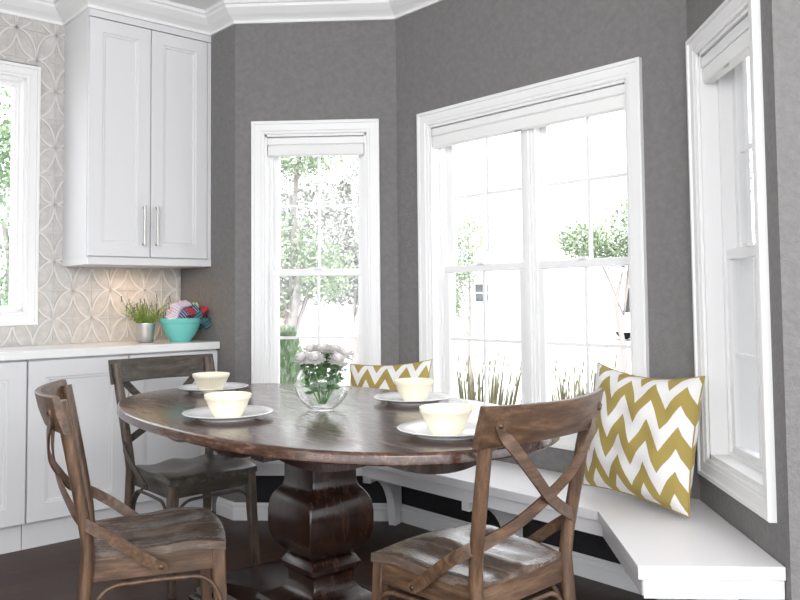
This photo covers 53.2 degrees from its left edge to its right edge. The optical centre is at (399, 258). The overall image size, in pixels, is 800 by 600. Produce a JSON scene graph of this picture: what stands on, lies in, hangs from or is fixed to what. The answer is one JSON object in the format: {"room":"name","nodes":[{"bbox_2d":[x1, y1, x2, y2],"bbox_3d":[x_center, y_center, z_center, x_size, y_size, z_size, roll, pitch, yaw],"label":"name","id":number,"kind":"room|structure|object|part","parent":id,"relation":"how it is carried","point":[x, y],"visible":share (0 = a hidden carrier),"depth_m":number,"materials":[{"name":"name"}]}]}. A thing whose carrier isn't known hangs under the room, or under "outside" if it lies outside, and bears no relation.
{"room":"dining room","nodes":[
{"label":"dining room","id":0,"kind":"room"},
{"bbox_2d":[135,323,155,342],"bbox_3d":[-1.364,0.400,4.277,0.107,0.104,0.107,-1,-3,3],"label":"pot","id":1,"kind":"object","parent":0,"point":[145,331],"depth_m":4.24,"materials":[{"name":"silver metal"}]},
{"bbox_2d":[167,0,221,9],"bbox_3d":[0.062,-1.620,0.606,8.143,0.150,8.258,-1,-3,3],"label":"ceiling","id":2,"kind":"structure","parent":0,"point":[200,4],"depth_m":4.23,"materials":[{"name":"white paint"}]},
{"bbox_2d":[181,25,234,511],"bbox_3d":[-1.050,0.019,4.529,0.160,2.715,0.718,2,-4,-42],"label":"wall","id":3,"kind":"structure","parent":0,"point":[213,287],"depth_m":4.33,"materials":[{"name":"grey paint"}]},
{"bbox_2d":[235,20,398,501],"bbox_3d":[-0.403,-0.001,4.263,0.926,2.715,0.160,-1,-3,3],"label":"wall","id":4,"kind":"structure","parent":0,"point":[343,69],"depth_m":4.22,"materials":[{"name":"grey paint"}]},
{"bbox_2d":[251,119,380,382],"bbox_3d":[-0.436,0.065,4.253,0.678,1.576,0.189,-1,-3,3],"label":"window","id":5,"kind":"structure","parent":4,"relation":"in","point":[266,271],"depth_m":4.20,"materials":[{"name":"white paint"}]},
{"bbox_2d":[267,136,363,156],"bbox_3d":[-0.445,-0.590,4.243,0.517,0.106,0.050,-1,-3,3],"label":"roller blind","id":6,"kind":"object","parent":5,"relation":"attached to","point":[335,145],"visible":0.89,"depth_m":4.22,"materials":[{"name":"white fabric"}]},
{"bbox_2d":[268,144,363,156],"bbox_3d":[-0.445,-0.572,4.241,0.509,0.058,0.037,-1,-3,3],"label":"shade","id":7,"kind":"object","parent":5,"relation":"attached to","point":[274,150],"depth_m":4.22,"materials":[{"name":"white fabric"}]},
{"bbox_3d":[-0.434,0.067,4.287,0.518,1.420,0.090,-1,-3,3],"label":"frame","id":8,"kind":"part","parent":5,"relation":"part of","materials":[{"name":"white paint"}]},
{"bbox_3d":[-0.437,-0.274,4.321,0.498,0.733,0.032,-1,-3,3],"label":"sash","id":9,"kind":"part","parent":5,"relation":"part of","materials":[{"name":"clear glass"}]},
{"bbox_3d":[-0.432,0.416,4.251,0.498,0.715,0.032,-1,-3,3],"label":"sash","id":10,"kind":"part","parent":5,"relation":"part of","materials":[{"name":"white paint"}]},
{"bbox_2d":[256,476,785,599],"bbox_3d":[0.348,1.105,3.320,0.533,0.222,2.695,2,-4,-42],"label":"trim","id":11,"kind":"structure","parent":4,"relation":"attached to","point":[585,543],"depth_m":3.84,"materials":[{"name":"black paint"}]},
{"bbox_2d":[0,511,656,599],"bbox_3d":[0.090,1.227,0.466,8.143,0.120,8.258,-1,-3,3],"label":"floor","id":12,"kind":"structure","parent":0,"point":[51,571],"depth_m":3.35,"materials":[{"name":"brown wood"}]},
{"bbox_2d":[0,360,26,553],"bbox_3d":[-2.216,0.900,3.476,0.982,0.874,0.428,2,-4,-42],"label":"base cabinet","id":13,"kind":"object","parent":12,"relation":"on","point":[13,373],"visible":0.97,"depth_m":3.61,"materials":[{"name":"white paint"}]},
{"bbox_2d":[0,339,219,360],"bbox_3d":[-1.868,0.454,3.806,1.999,0.039,0.461,2,-4,-42],"label":"countertop","id":14,"kind":"structure","parent":13,"relation":"on","point":[124,347],"depth_m":3.94,"materials":[{"name":"white stone"}]},
{"bbox_2d":[121,295,170,342],"bbox_3d":[-1.357,0.324,4.272,0.242,0.255,0.231,-1,-3,3],"label":"potted herb","id":15,"kind":"object","parent":14,"relation":"on","point":[145,327],"visible":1,"depth_m":4.25,"materials":[{"name":"green plant"}]},
{"bbox_2d":[159,317,200,341],"bbox_3d":[-1.198,0.391,4.359,0.227,0.127,0.227,-1,-3,3],"label":"mixing bowl","id":16,"kind":"object","parent":14,"relation":"on","point":[179,329],"visible":0.93,"depth_m":4.28,"materials":[{"name":"teal ceramic"}]},
{"bbox_2d":[162,300,191,318],"bbox_3d":[-1.221,0.291,4.358,0.142,0.125,0.130,2,-4,-42],"label":"dish towel","id":17,"kind":"object","parent":16,"relation":"in","point":[175,309],"visible":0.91,"depth_m":4.33,"materials":[{"name":"pink fabric"}]},
{"bbox_2d":[178,304,198,317],"bbox_3d":[-1.169,0.313,4.349,0.140,0.122,0.076,2,-4,-42],"label":"dish towel","id":18,"kind":"object","parent":16,"relation":"in","point":[182,314],"visible":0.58,"depth_m":4.32,"materials":[{"name":"blue fabric"}]},
{"bbox_2d":[185,306,208,317],"bbox_3d":[-1.129,0.299,4.386,0.142,0.073,0.097,1,-3,-31],"label":"dish towel","id":19,"kind":"object","parent":16,"relation":"in","point":[204,309],"visible":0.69,"depth_m":4.36,"materials":[{"name":"red fabric"}]},
{"bbox_2d":[193,308,210,329],"bbox_3d":[-1.100,0.335,4.397,0.106,0.121,0.119,2,-4,-42],"label":"dish towel","id":20,"kind":"object","parent":16,"relation":"in","point":[205,323],"visible":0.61,"depth_m":4.36,"materials":[{"name":"teal fabric"}]},
{"bbox_2d":[21,349,216,549],"bbox_3d":[-1.485,0.925,4.130,0.972,0.874,0.428,2,-4,-42],"label":"base cabinet","id":21,"kind":"object","parent":12,"relation":"on","point":[48,520],"visible":0.38,"depth_m":3.85,"materials":[{"name":"white paint"}]},
{"bbox_3d":[-1.534,0.849,3.816,0.472,0.735,0.020,2,-4,-42],"label":"door","id":22,"kind":"part","parent":21,"relation":"part of","materials":[{"name":"white paint"}]},
{"bbox_3d":[-1.172,0.861,4.141,0.490,0.735,0.020,2,-4,-42],"label":"door","id":23,"kind":"part","parent":21,"relation":"part of","materials":[{"name":"white paint"}]},
{"bbox_2d":[34,379,226,599],"bbox_3d":[-0.812,0.827,2.409,0.540,0.889,0.494,0,-3,-21],"label":"dining chair","id":24,"kind":"object","parent":12,"relation":"on","point":[133,544],"visible":1,"depth_m":2.28,"materials":[{"name":"brown wood"}]},
{"bbox_3d":[-1.019,0.433,2.351,0.106,0.103,0.494,0,-3,-21],"label":"rail","id":25,"kind":"part","parent":24,"relation":"part of","materials":[{"name":"brown wood"}]},
{"bbox_3d":[-0.888,0.823,2.169,0.114,0.876,0.052,2,-4,-39],"label":"leg","id":26,"kind":"part","parent":24,"relation":"part of","materials":[{"name":"brown wood"}]},
{"bbox_3d":[-1.028,0.842,2.538,0.114,0.876,0.052,0,-3,-3],"label":"leg","id":27,"kind":"part","parent":24,"relation":"part of","materials":[{"name":"brown wood"}]},
{"bbox_3d":[-0.744,0.836,2.434,0.390,0.049,0.400,0,-3,-21],"label":"seat","id":28,"kind":"part","parent":24,"relation":"part of","materials":[{"name":"brown wood"}]},
{"bbox_3d":[-0.648,1.071,2.651,0.056,0.424,0.049,0,-3,-21],"label":"leg","id":29,"kind":"part","parent":24,"relation":"part of","materials":[{"name":"brown wood"}]},
{"bbox_3d":[-0.520,1.053,2.315,0.056,0.424,0.049,0,-3,-21],"label":"leg","id":30,"kind":"part","parent":24,"relation":"part of","materials":[{"name":"brown wood"}]},
{"bbox_2d":[108,354,259,597],"bbox_3d":[-0.921,0.878,3.410,0.494,0.889,0.540,2,-4,-43],"label":"dining chair","id":31,"kind":"object","parent":12,"relation":"on","point":[173,479],"visible":0.78,"depth_m":3.34,"materials":[{"name":"brown wood"}]},
{"bbox_3d":[-1.173,0.885,3.387,0.116,0.877,0.054,-2,-3,24],"label":"leg","id":32,"kind":"part","parent":31,"relation":"part of","materials":[{"name":"brown wood"}]},
{"bbox_3d":[-1.073,0.494,3.587,0.494,0.103,0.106,2,-4,-43],"label":"rail","id":33,"kind":"part","parent":31,"relation":"part of","materials":[{"name":"brown wood"}]},
{"bbox_3d":[-0.884,1.095,3.099,0.049,0.424,0.056,2,-4,-43],"label":"leg","id":34,"kind":"part","parent":31,"relation":"part of","materials":[{"name":"brown wood"}]},
{"bbox_3d":[-0.870,0.883,3.356,0.400,0.049,0.390,2,-4,-43],"label":"seat","id":35,"kind":"part","parent":31,"relation":"part of","materials":[{"name":"brown wood"}]},
{"bbox_3d":[-0.883,0.896,3.660,0.054,0.877,0.116,1,-3,-21],"label":"leg","id":36,"kind":"part","parent":31,"relation":"part of","materials":[{"name":"brown wood"}]},
{"bbox_3d":[-0.622,1.105,3.346,0.049,0.424,0.056,2,-4,-43],"label":"leg","id":37,"kind":"part","parent":31,"relation":"part of","materials":[{"name":"brown wood"}]},
{"bbox_2d":[117,383,559,599],"bbox_3d":[-0.301,0.904,2.780,1.114,0.760,1.890,2,-4,-40],"label":"dining table","id":38,"kind":"object","parent":12,"relation":"on","point":[320,513],"visible":0.71,"depth_m":2.66,"materials":[{"name":"brown wood"}]},
{"bbox_2d":[177,382,247,393],"bbox_3d":[-0.779,0.544,3.330,0.290,0.022,0.290,-1,-3,3],"label":"dinner plate","id":39,"kind":"object","parent":38,"relation":"on","point":[229,386],"visible":0.7,"depth_m":3.35,"materials":[{"name":"white ceramic"}]},
{"bbox_2d":[192,372,229,392],"bbox_3d":[-0.768,0.505,3.241,0.149,0.073,0.149,-1,-3,3],"label":"bowl","id":40,"kind":"object","parent":39,"relation":"on","point":[203,380],"visible":0.88,"depth_m":3.19,"materials":[{"name":"beige ceramic"}]},
{"bbox_2d":[182,405,272,421],"bbox_3d":[-0.555,0.505,2.578,0.290,0.022,0.290,-1,-3,3],"label":"dinner plate","id":41,"kind":"object","parent":38,"relation":"on","point":[251,411],"visible":0.7,"depth_m":2.58,"materials":[{"name":"white ceramic"}]},
{"bbox_2d":[204,391,251,417],"bbox_3d":[-0.548,0.468,2.539,0.149,0.073,0.149,-1,-3,3],"label":"bowl","id":42,"kind":"object","parent":41,"relation":"on","point":[223,404],"visible":0.97,"depth_m":2.49,"materials":[{"name":"beige ceramic"}]},
{"bbox_2d":[373,392,451,404],"bbox_3d":[0.048,0.516,2.925,0.290,0.022,0.290,-1,-3,3],"label":"dinner plate","id":43,"kind":"object","parent":38,"relation":"on","point":[391,397],"visible":0.79,"depth_m":2.93,"materials":[{"name":"white ceramic"}]},
{"bbox_2d":[394,378,433,400],"bbox_3d":[0.052,0.481,2.917,0.149,0.073,0.149,-1,-3,3],"label":"bowl","id":44,"kind":"object","parent":43,"relation":"on","point":[409,389],"visible":0.98,"depth_m":2.87,"materials":[{"name":"beige ceramic"}]},
{"bbox_2d":[397,419,476,439],"bbox_3d":[0.137,0.481,2.225,0.290,0.022,0.290,-1,-3,3],"label":"dinner plate","id":45,"kind":"object","parent":38,"relation":"on","point":[419,428],"visible":0.52,"depth_m":2.21,"materials":[{"name":"white ceramic"}]},
{"bbox_2d":[419,403,472,434],"bbox_3d":[0.127,0.445,2.192,0.149,0.073,0.149,-1,-3,3],"label":"bowl","id":46,"kind":"object","parent":45,"relation":"on","point":[440,418],"visible":1,"depth_m":2.15,"materials":[{"name":"beige ceramic"}]},
{"bbox_3d":[-0.269,0.438,2.746,0.190,0.165,0.190,-1,-3,3],"label":"glass vase","id":47,"kind":"object","parent":38,"relation":"on","visible":0},
{"bbox_2d":[292,351,319,403],"bbox_3d":[-0.321,0.411,2.732,0.092,0.182,0.077,-1,-3,3],"label":"chrysanthemum","id":48,"kind":"object","parent":47,"relation":"in","point":[300,357],"visible":0.86,"depth_m":2.73,"materials":[{"name":"white plant"}]},
{"bbox_3d":[-0.305,0.426,2.737,0.059,0.152,0.004,0,-3,-15],"label":"stem","id":49,"kind":"part","parent":48,"relation":"part of","materials":[{"name":"green plant"}]},
{"bbox_2d":[301,343,319,401],"bbox_3d":[-0.301,0.401,2.775,0.085,0.206,0.080,-1,-3,3],"label":"chrysanthemum","id":50,"kind":"object","parent":47,"relation":"in","point":[308,348],"visible":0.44,"depth_m":2.77,"materials":[{"name":"white plant"}]},
{"bbox_2d":[304,351,328,403],"bbox_3d":[-0.280,0.408,2.706,0.074,0.184,0.096,-2,-3,28],"label":"chrysanthemum","id":51,"kind":"object","parent":47,"relation":"in","point":[314,357],"visible":1,"depth_m":2.70,"materials":[{"name":"white plant"}]},
{"bbox_3d":[-0.279,0.423,2.717,0.004,0.155,0.050,-2,-3,19],"label":"stem","id":52,"kind":"part","parent":51,"relation":"part of","materials":[{"name":"green plant"}]},
{"bbox_2d":[311,342,331,403],"bbox_3d":[-0.270,0.395,2.749,0.073,0.213,0.073,-1,-3,3],"label":"chrysanthemum","id":53,"kind":"object","parent":47,"relation":"in","point":[320,346],"visible":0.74,"depth_m":2.74,"materials":[{"name":"white plant"}]},
{"bbox_2d":[322,350,334,401],"bbox_3d":[-0.257,0.411,2.799,0.073,0.186,0.090,-1,-3,3],"label":"chrysanthemum","id":54,"kind":"object","parent":47,"relation":"in","point":[323,353],"visible":0.23,"depth_m":2.79,"materials":[{"name":"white plant"}]},
{"bbox_2d":[320,343,340,403],"bbox_3d":[-0.239,0.398,2.770,0.089,0.209,0.071,2,-4,-40],"label":"chrysanthemum","id":55,"kind":"object","parent":47,"relation":"in","point":[334,346],"visible":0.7,"depth_m":2.76,"materials":[{"name":"white plant"}]},
{"bbox_2d":[320,353,347,403],"bbox_3d":[-0.226,0.412,2.725,0.100,0.177,0.073,-2,-3,27],"label":"chrysanthemum","id":56,"kind":"object","parent":47,"relation":"in","point":[337,359],"visible":1,"depth_m":2.72,"materials":[{"name":"white plant"}]},
{"bbox_3d":[-0.236,0.427,2.730,0.058,0.147,0.004,-2,-3,26],"label":"stem","id":57,"kind":"part","parent":56,"relation":"part of","materials":[{"name":"green plant"}]},
{"bbox_2d":[325,347,353,403],"bbox_3d":[-0.208,0.404,2.761,0.101,0.195,0.077,-1,-3,3],"label":"chrysanthemum","id":58,"kind":"object","parent":47,"relation":"in","point":[345,351],"visible":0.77,"depth_m":2.75,"materials":[{"name":"white plant"}]},
{"bbox_2d":[371,388,603,599],"bbox_3d":[0.238,0.804,2.152,0.494,0.889,0.540,2,-4,-43],"label":"dining chair","id":59,"kind":"object","parent":12,"relation":"on","point":[475,560],"visible":1,"depth_m":2.04,"materials":[{"name":"brown wood"}]},
{"bbox_3d":[-0.056,1.042,2.192,0.049,0.424,0.056,2,-4,-43],"label":"leg","id":60,"kind":"part","parent":59,"relation":"part of","materials":[{"name":"brown wood"}]},
{"bbox_3d":[0.188,0.816,2.204,0.400,0.049,0.390,2,-4,-43],"label":"seat","id":61,"kind":"part","parent":59,"relation":"part of","materials":[{"name":"brown wood"}]},
{"bbox_3d":[0.202,0.799,1.903,0.052,0.876,0.114,1,-3,-26],"label":"leg","id":62,"kind":"part","parent":59,"relation":"part of","materials":[{"name":"brown wood"}]},
{"bbox_3d":[0.384,0.402,2.014,0.494,0.103,0.106,2,-4,-43],"label":"rail","id":63,"kind":"part","parent":59,"relation":"part of","materials":[{"name":"brown wood"}]},
{"bbox_3d":[0.489,0.809,2.174,0.114,0.876,0.052,-2,-3,29],"label":"leg","id":64,"kind":"part","parent":59,"relation":"part of","materials":[{"name":"brown wood"}]},
{"bbox_2d":[241,457,785,599],"bbox_3d":[0.241,1.101,3.237,0.814,0.400,2.687,2,-4,-42],"label":"window bench","id":65,"kind":"object","parent":12,"relation":"on","point":[666,553],"visible":0.59,"depth_m":2.56,"materials":[{"name":"white paint"}]},
{"bbox_2d":[350,359,431,389],"bbox_3d":[-0.055,0.703,3.825,0.425,0.424,0.205,-1,-3,3],"label":"throw cushion","id":66,"kind":"object","parent":65,"relation":"on","point":[369,376],"visible":0.2,"depth_m":3.84,"materials":[{"name":"fabric"}]},
{"bbox_2d":[582,362,704,517],"bbox_3d":[0.852,0.630,2.875,0.221,0.467,0.539,1,-3,-30],"label":"throw cushion","id":67,"kind":"object","parent":65,"relation":"on","point":[643,443],"visible":0.97,"depth_m":2.75,"materials":[{"name":"fabric"}]},
{"bbox_2d":[297,323,758,430],"bbox_3d":[1.080,2.538,19.370,60.000,0.200,51.000,-1,-3,3],"label":"ground","id":68,"kind":"structure","parent":0,"point":[567,357],"depth_m":20.14,"materials":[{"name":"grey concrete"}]},
{"bbox_2d":[0,87,11,305],"bbox_3d":[-3.479,0.154,6.811,1.788,3.423,1.254,-1,-3,3],"label":"broadleaf tree","id":69,"kind":"object","parent":68,"relation":"on","point":[5,175],"visible":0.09,"depth_m":6.75,"materials":[{"name":"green plant"}]},
{"bbox_2d":[280,325,306,383],"bbox_3d":[-0.884,1.171,6.307,0.443,1.285,0.446,-1,-3,3],"label":"conifer shrub","id":70,"kind":"object","parent":68,"relation":"on","point":[289,348],"visible":0.32,"depth_m":6.26,"materials":[{"name":"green plant"}]},
{"bbox_2d":[280,156,356,380],"bbox_3d":[-1.275,0.319,8.638,1.592,3.233,1.143,-1,-3,3],"label":"broadleaf tree","id":71,"kind":"object","parent":68,"relation":"on","point":[297,247],"visible":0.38,"depth_m":8.64,"materials":[{"name":"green plant"}]},
{"bbox_2d":[281,175,357,324],"bbox_3d":[-1.943,0.313,15.635,3.614,3.940,1.338,-1,-3,3],"label":"broadleaf tree","id":72,"kind":"object","parent":68,"relation":"on","point":[330,211],"visible":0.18,"depth_m":15.63,"materials":[{"name":"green plant"}]},
{"bbox_2d":[320,158,358,385],"bbox_3d":[-0.553,0.266,12.137,1.551,3.666,1.184,-1,-3,3],"label":"broadleaf tree","id":73,"kind":"object","parent":68,"relation":"on","point":[353,227],"visible":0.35,"depth_m":12.00,"materials":[{"name":"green plant"}]},
{"bbox_2d":[456,213,503,388],"bbox_3d":[1.132,0.705,12.940,1.179,2.833,1.019,-1,-3,3],"label":"broadleaf tree","id":74,"kind":"object","parent":68,"relation":"on","point":[467,275],"visible":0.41,"depth_m":12.90,"materials":[{"name":"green plant"}]},
{"bbox_2d":[457,351,521,404],"bbox_3d":[0.515,1.162,5.177,0.655,1.165,0.646,-1,-3,3],"label":"ornamental grass","id":75,"kind":"object","parent":68,"relation":"on","point":[471,394],"depth_m":5.13,"materials":[{"name":"green plant"}]},
{"bbox_2d":[462,258,561,346],"bbox_3d":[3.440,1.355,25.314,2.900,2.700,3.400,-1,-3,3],"label":"house","id":76,"kind":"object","parent":68,"relation":"on","point":[503,287],"visible":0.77,"depth_m":23.83,"materials":[{"name":"white"}]},
{"bbox_2d":[551,354,630,400],"bbox_3d":[1.115,1.160,4.892,0.663,1.128,0.645,-1,-3,3],"label":"ornamental grass","id":77,"kind":"object","parent":68,"relation":"on","point":[562,395],"depth_m":4.91,"materials":[{"name":"green plant"}]},
{"bbox_2d":[554,271,629,330],"bbox_3d":[10.607,1.881,36.427,7.200,2.600,6.600,-1,-3,3],"label":"garage","id":78,"kind":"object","parent":68,"relation":"on","point":[569,291],"visible":0.34,"depth_m":33.59,"materials":[{"name":"white"}]},
{"bbox_2d":[555,193,628,373],"bbox_3d":[3.885,0.478,13.903,2.366,3.326,1.502,-1,-3,3],"label":"broadleaf tree","id":79,"kind":"object","parent":68,"relation":"on","point":[573,247],"visible":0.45,"depth_m":13.76,"materials":[{"name":"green plant"}]},
{"bbox_2d":[605,312,629,338],"bbox_3d":[8.995,2.048,26.483,3.950,1.320,1.940,0,-3,-3],"label":"car","id":80,"kind":"object","parent":68,"relation":"on","point":[610,322],"visible":0.17,"depth_m":26.32,"materials":[{"name":"white paint"}]},
{"bbox_2d":[749,136,756,367],"bbox_3d":[4.451,0.155,8.355,2.037,3.411,1.402,-1,-3,3],"label":"broadleaf tree","id":81,"kind":"object","parent":68,"relation":"on","point":[751,169],"visible":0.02,"depth_m":8.48,"materials":[{"name":"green plant"}]},
{"bbox_2d":[396,0,699,498],"bbox_3d":[0.595,-0.043,3.607,0.160,2.715,1.768,2,-4,-42],"label":"wall","id":82,"kind":"structure","parent":0,"point":[449,52],"depth_m":3.38,"materials":[{"name":"grey paint"}]},
{"bbox_2d":[0,0,443,36],"bbox_3d":[0.273,-1.362,3.303,7.820,0.107,2.192,-1,-3,3],"label":"trim","id":83,"kind":"structure","parent":82,"relation":"attached to","point":[224,14],"depth_m":4.19,"materials":[{"name":"white paint"}]},
{"bbox_2d":[216,497,695,599],"bbox_3d":[1.361,1.218,2.671,5.622,0.088,1.299,-2,-3,27],"label":"baseboard","id":84,"kind":"structure","parent":82,"relation":"attached to","point":[586,566],"depth_m":3.87,"materials":[{"name":"white paint"}]},
{"bbox_2d":[416,57,649,450],"bbox_3d":[0.583,0.027,3.604,0.189,1.567,1.268,2,-4,-42],"label":"window","id":85,"kind":"structure","parent":82,"relation":"in","point":[437,197],"depth_m":3.59,"materials":[{"name":"white paint"}]},
{"bbox_3d":[0.428,-0.300,3.866,0.032,0.724,0.524,2,-4,-42],"label":"sash","id":86,"kind":"part","parent":85,"relation":"part of","materials":[{"name":"clear glass"}]},
{"bbox_3d":[0.419,0.040,3.838,0.090,1.411,0.544,2,-4,-42],"label":"frame","id":87,"kind":"part","parent":85,"relation":"part of","materials":[{"name":"white paint"}]},
{"bbox_3d":[0.408,0.385,3.808,0.032,0.715,0.524,2,-4,-42],"label":"sash","id":88,"kind":"part","parent":85,"relation":"part of","materials":[{"name":"white paint"}]},
{"bbox_2d":[431,84,624,147],"bbox_3d":[0.546,-0.622,3.608,0.050,0.106,1.107,2,-4,-42],"label":"roller blind","id":89,"kind":"object","parent":85,"relation":"attached to","point":[610,99],"visible":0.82,"depth_m":3.53,"materials":[{"name":"white fabric"}]},
{"bbox_3d":[0.806,0.015,3.407,0.090,1.411,0.520,2,-4,-42],"label":"frame","id":90,"kind":"part","parent":85,"relation":"part of","materials":[{"name":"white paint"}]},
{"bbox_3d":[0.816,-0.325,3.435,0.032,0.724,0.500,2,-4,-42],"label":"sash","id":91,"kind":"part","parent":85,"relation":"part of","materials":[{"name":"white paint"}]},
{"bbox_3d":[0.795,0.360,3.377,0.032,0.715,0.500,2,-4,-42],"label":"sash","id":92,"kind":"part","parent":85,"relation":"part of","materials":[{"name":"white paint"}]},
{"bbox_2d":[686,0,799,599],"bbox_3d":[1.142,-0.098,2.596,0.160,2.715,0.824,-1,-3,3],"label":"wall","id":93,"kind":"structure","parent":0,"point":[780,19],"depth_m":2.20,"materials":[{"name":"grey paint"}]},
{"bbox_2d":[685,0,776,522],"bbox_3d":[1.132,-0.029,2.575,0.189,1.567,0.628,-1,-3,3],"label":"window","id":94,"kind":"structure","parent":93,"relation":"in","point":[738,458],"depth_m":2.78,"materials":[{"name":"white paint"}]},
{"bbox_2d":[700,16,748,83],"bbox_3d":[1.084,-0.677,2.609,0.050,0.106,0.467,-1,-3,3],"label":"roller blind","id":95,"kind":"object","parent":94,"relation":"attached to","point":[733,48],"visible":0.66,"depth_m":2.60,"materials":[{"name":"white fabric"}]},
{"bbox_3d":[1.167,-0.029,2.573,0.090,1.411,0.472,-1,-3,3],"label":"frame","id":96,"kind":"part","parent":94,"relation":"part of","materials":[{"name":"white paint"}]},
{"bbox_3d":[1.180,-0.371,2.588,0.032,0.724,0.452,-1,-3,3],"label":"sash","id":97,"kind":"part","parent":94,"relation":"part of","materials":[{"name":"white paint"}]},
{"bbox_3d":[1.151,0.316,2.557,0.032,0.715,0.452,-1,-3,3],"label":"sash","id":98,"kind":"part","parent":94,"relation":"part of","materials":[{"name":"white paint"}]},
{"bbox_3d":[-2.527,-0.009,3.660,2.376,2.715,2.376,-1,-3,3],"label":"wall","id":99,"kind":"structure","parent":0,"visible":0},
{"bbox_2d":[0,60,40,325],"bbox_3d":[-2.349,-0.337,3.827,1.128,1.343,0.189,2,-4,-42],"label":"window","id":100,"kind":"structure","parent":99,"relation":"in","point":[24,80],"depth_m":4.12,"materials":[{"name":"white paint"}]},
{"bbox_3d":[-2.365,-0.336,3.845,0.948,1.167,0.050,2,-4,-42],"label":"sash","id":101,"kind":"part","parent":100,"relation":"part of","materials":[{"name":"white paint"}]},
{"bbox_3d":[-2.372,-0.336,3.853,0.972,1.187,0.090,2,-4,-42],"label":"frame","id":102,"kind":"part","parent":100,"relation":"part of","materials":[{"name":"white paint"}]},
{"bbox_2d":[0,13,180,346],"bbox_3d":[-2.438,-0.416,3.649,3.098,1.695,0.015,2,-4,-42],"label":"backsplash","id":103,"kind":"structure","parent":99,"relation":"attached to","point":[76,305],"depth_m":4.21,"materials":[{"name":"tile"}]},
{"bbox_2d":[62,8,210,268],"bbox_3d":[-1.409,-0.606,4.322,0.680,1.307,0.384,2,-4,-42],"label":"upper cabinet","id":104,"kind":"object","parent":99,"relation":"attached to","point":[137,160],"visible":1,"depth_m":4.17,"materials":[{"name":"white paint"}]},
{"bbox_3d":[-1.438,-0.609,4.095,0.321,1.205,0.020,2,-4,-42],"label":"door","id":105,"kind":"part","parent":104,"relation":"part of","materials":[{"name":"white paint"}]},
{"bbox_3d":[-1.412,0.028,4.301,0.680,0.037,0.356,2,-4,-42],"label":"light rail","id":106,"kind":"part","parent":104,"relation":"part of","materials":[{"name":"white paint"}]},
{"bbox_3d":[-1.325,-0.168,4.136,0.013,0.210,0.033,2,-4,-42],"label":"handle","id":107,"kind":"part","parent":104,"relation":"part of","materials":[{"name":"silver metal"}]},
{"bbox_3d":[-1.272,-0.167,4.184,0.013,0.210,0.033,2,-4,-42],"label":"handle","id":108,"kind":"part","parent":104,"relation":"part of","materials":[{"name":"silver metal"}]},
{"bbox_3d":[-1.194,-0.601,4.314,0.324,1.205,0.020,2,-4,-42],"label":"door","id":109,"kind":"part","parent":104,"relation":"part of","materials":[{"name":"white paint"}]}
]}

